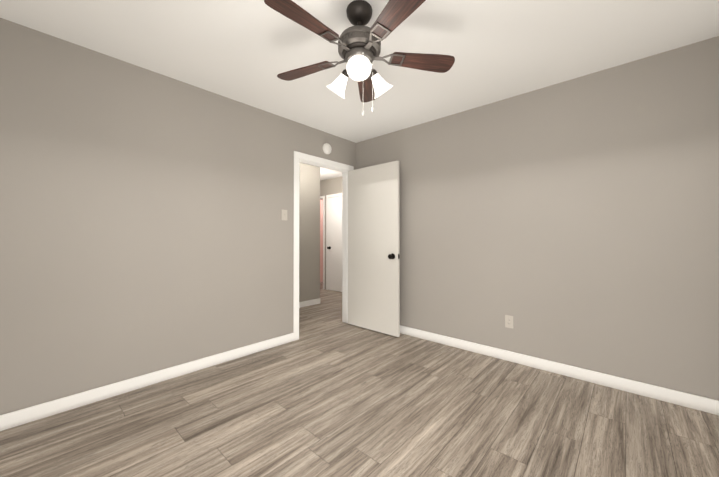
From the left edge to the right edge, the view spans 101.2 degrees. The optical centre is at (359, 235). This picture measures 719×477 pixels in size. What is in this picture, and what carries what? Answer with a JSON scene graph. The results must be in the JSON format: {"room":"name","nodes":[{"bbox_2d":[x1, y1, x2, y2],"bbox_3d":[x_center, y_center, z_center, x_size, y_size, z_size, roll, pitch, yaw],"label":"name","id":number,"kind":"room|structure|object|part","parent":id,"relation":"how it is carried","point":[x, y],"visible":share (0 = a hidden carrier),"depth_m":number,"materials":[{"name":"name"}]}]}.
{"room":"empty bedroom","nodes":[
{"label":"empty bedroom","id":0,"kind":"room"},
{"bbox_2d":[0,18,355,414],"bbox_3d":[-0.868,-0.056,3.216,0.120,2.440,5.120,-1,-1,42],"label":"wall","id":1,"kind":"structure","parent":0,"point":[145,228],"depth_m":2.19,"materials":[{"name":"beige paint"}]},
{"bbox_2d":[0,333,293,430],"bbox_3d":[-1.592,1.109,2.306,0.013,0.092,2.575,-1,-1,42],"label":"baseboard","id":2,"kind":"structure","parent":1,"relation":"attached to","point":[32,413],"depth_m":2.16,"materials":[{"name":"white wood"}]},
{"bbox_2d":[282,210,286,219],"bbox_3d":[-0.804,-0.221,3.183,0.022,0.114,0.070,-1,-1,42],"label":"light switch","id":3,"kind":"object","parent":1,"relation":"attached to","point":[284,214],"visible":1,"depth_m":3.19,"materials":[{"name":"beige plastic"}]},
{"bbox_2d":[293,151,353,340],"bbox_3d":[-0.455,0.116,3.670,0.148,2.105,0.960,-1,-1,42],"label":"trim","id":4,"kind":"structure","parent":1,"relation":"attached to","point":[304,158],"depth_m":3.55,"materials":[{"name":"white wood"}]},
{"bbox_2d":[323,143,331,153],"bbox_3d":[-0.391,-1.070,3.635,0.039,0.134,0.134,-1,-1,42],"label":"smoke detector","id":5,"kind":"object","parent":1,"relation":"attached to","point":[327,148],"visible":1,"depth_m":3.61,"materials":[{"name":"white plastic"}]},
{"bbox_2d":[348,161,399,336],"bbox_3d":[0.152,0.151,3.639,0.816,2.010,0.171,-1,-1,42],"label":"door leaf","id":6,"kind":"structure","parent":1,"relation":"in","point":[373,244],"depth_m":3.58,"materials":[{"name":"white paint"}]},
{"bbox_3d":[0.152,0.133,3.639,0.816,1.660,0.171,-1,-1,42],"label":"door hardware","id":7,"kind":"part","parent":6,"relation":"part of","materials":[{"name":"black metal"}]},
{"bbox_2d":[299,162,319,301],"bbox_3d":[-1.571,-0.045,4.272,0.120,2.440,2.500,-1,-1,42],"label":"wall","id":8,"kind":"structure","parent":0,"point":[309,232],"depth_m":4.98,"materials":[{"name":"beige paint"}]},
{"bbox_2d":[299,298,319,307],"bbox_3d":[-1.522,1.128,4.215,0.013,0.092,2.500,-1,-1,42],"label":"baseboard","id":9,"kind":"structure","parent":8,"relation":"attached to","point":[309,303],"depth_m":4.96,"materials":[{"name":"white wood"}]},
{"bbox_2d":[320,200,322,281],"bbox_3d":[-1.004,-0.011,7.684,0.120,2.440,1.080,-1,-1,42],"label":"wall","id":10,"kind":"structure","parent":0,"point":[321,240],"depth_m":7.62,"materials":[{"name":"pink paint"}]},
{"bbox_2d":[320,177,341,291],"bbox_3d":[-0.176,-0.027,6.125,3.000,2.440,0.120,-1,-1,42],"label":"wall","id":11,"kind":"structure","parent":0,"point":[332,186],"depth_m":6.52,"materials":[{"name":"beige paint"}]},
{"bbox_2d":[320,196,324,288],"bbox_3d":[-1.036,0.158,6.893,0.800,2.085,0.135,-1,-1,42],"label":"trim","id":12,"kind":"structure","parent":11,"relation":"attached to","point":[322,197],"depth_m":6.59,"materials":[{"name":"white wood"}]},
{"bbox_2d":[326,193,341,289],"bbox_3d":[-0.429,0.149,6.261,0.820,2.090,0.016,-1,-1,42],"label":"trim","id":13,"kind":"structure","parent":11,"relation":"attached to","point":[333,195],"depth_m":6.51,"materials":[{"name":"white wood"}]},
{"bbox_2d":[328,196,341,291],"bbox_3d":[-0.432,0.179,6.257,0.700,2.010,0.016,-1,-1,42],"label":"door leaf","id":14,"kind":"structure","parent":11,"relation":"in","point":[335,243],"depth_m":6.33,"materials":[{"name":"white wood"}]},
{"bbox_2d":[0,282,718,476],"bbox_3d":[-0.284,1.218,3.565,6.700,0.100,6.440,-1,-1,42],"label":"floor","id":15,"kind":"structure","parent":0,"point":[329,393],"depth_m":1.81,"materials":[{"name":"brown wood"}]},
{"bbox_2d":[0,0,718,180],"bbox_3d":[-0.284,-1.322,3.591,6.700,0.100,6.440,-1,-1,42],"label":"ceiling","id":16,"kind":"structure","parent":0,"point":[247,52],"depth_m":1.98,"materials":[{"name":"white paint"}]},
{"bbox_2d":[264,0,454,116],"bbox_3d":[-0.031,-0.968,1.659,1.105,0.647,1.066,-1,-1,42],"label":"fan","id":17,"kind":"object","parent":16,"relation":"hanging from","point":[359,46],"visible":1,"depth_m":1.62,"materials":[{"name":"brown wood"}]},
{"bbox_3d":[-0.226,-1.029,1.454,0.130,0.018,0.499,16,11,43],"label":"blade","id":18,"kind":"part","parent":17,"relation":"part of","materials":[{"name":"brown wood"}]},
{"bbox_3d":[-0.292,-1.025,1.830,0.499,0.018,0.130,0,11,26],"label":"blade","id":19,"kind":"part","parent":17,"relation":"part of","materials":[{"name":"brown wood"}]},
{"bbox_3d":[-0.116,-0.899,1.754,0.128,0.108,0.128,42,20,24],"label":"lamp shade","id":20,"kind":"part","parent":17,"relation":"part of","materials":[{"name":"white glass"}]},
{"bbox_3d":[-0.002,-0.901,1.552,0.128,0.108,0.128,0,-39,1],"label":"lamp shade","id":21,"kind":"part","parent":17,"relation":"part of","materials":[{"name":"white glass"}]},
{"bbox_3d":[0.045,-1.024,2.008,0.130,0.018,0.499,-12,-2,8],"label":"blade","id":22,"kind":"part","parent":17,"relation":"part of","materials":[{"name":"brown wood"}]},
{"bbox_3d":[0.117,-0.899,1.751,0.128,0.108,0.128,-42,19,-23],"label":"lamp shade","id":23,"kind":"part","parent":17,"relation":"part of","materials":[{"name":"white glass"}]},
{"bbox_3d":[0.151,-1.030,1.401,0.130,0.018,0.499,14,-7,-27],"label":"blade","id":24,"kind":"part","parent":17,"relation":"part of","materials":[{"name":"brown wood"}]},
{"bbox_3d":[0.319,-1.026,1.743,0.499,0.018,0.130,0,-13,-10],"label":"blade","id":25,"kind":"part","parent":17,"relation":"part of","materials":[{"name":"brown wood"}]},
{"bbox_2d":[356,36,718,400],"bbox_3d":[1.285,-0.059,2.912,3.480,2.440,0.120,-1,-1,42],"label":"wall","id":26,"kind":"structure","parent":0,"point":[574,222],"depth_m":2.38,"materials":[{"name":"beige paint"}]},
{"bbox_2d":[505,315,512,328],"bbox_3d":[1.383,0.797,2.729,0.070,0.114,0.008,-1,-1,42],"label":"electrical outlet","id":27,"kind":"object","parent":26,"relation":"attached to","point":[508,321],"visible":1,"depth_m":2.73,"materials":[{"name":"beige plastic"}]},
{"bbox_2d":[400,325,718,414],"bbox_3d":[1.196,1.115,2.891,3.360,0.092,0.013,-1,-1,42],"label":"baseboard","id":28,"kind":"structure","parent":26,"relation":"attached to","point":[700,403],"depth_m":2.35,"materials":[{"name":"white wood"}]}
]}

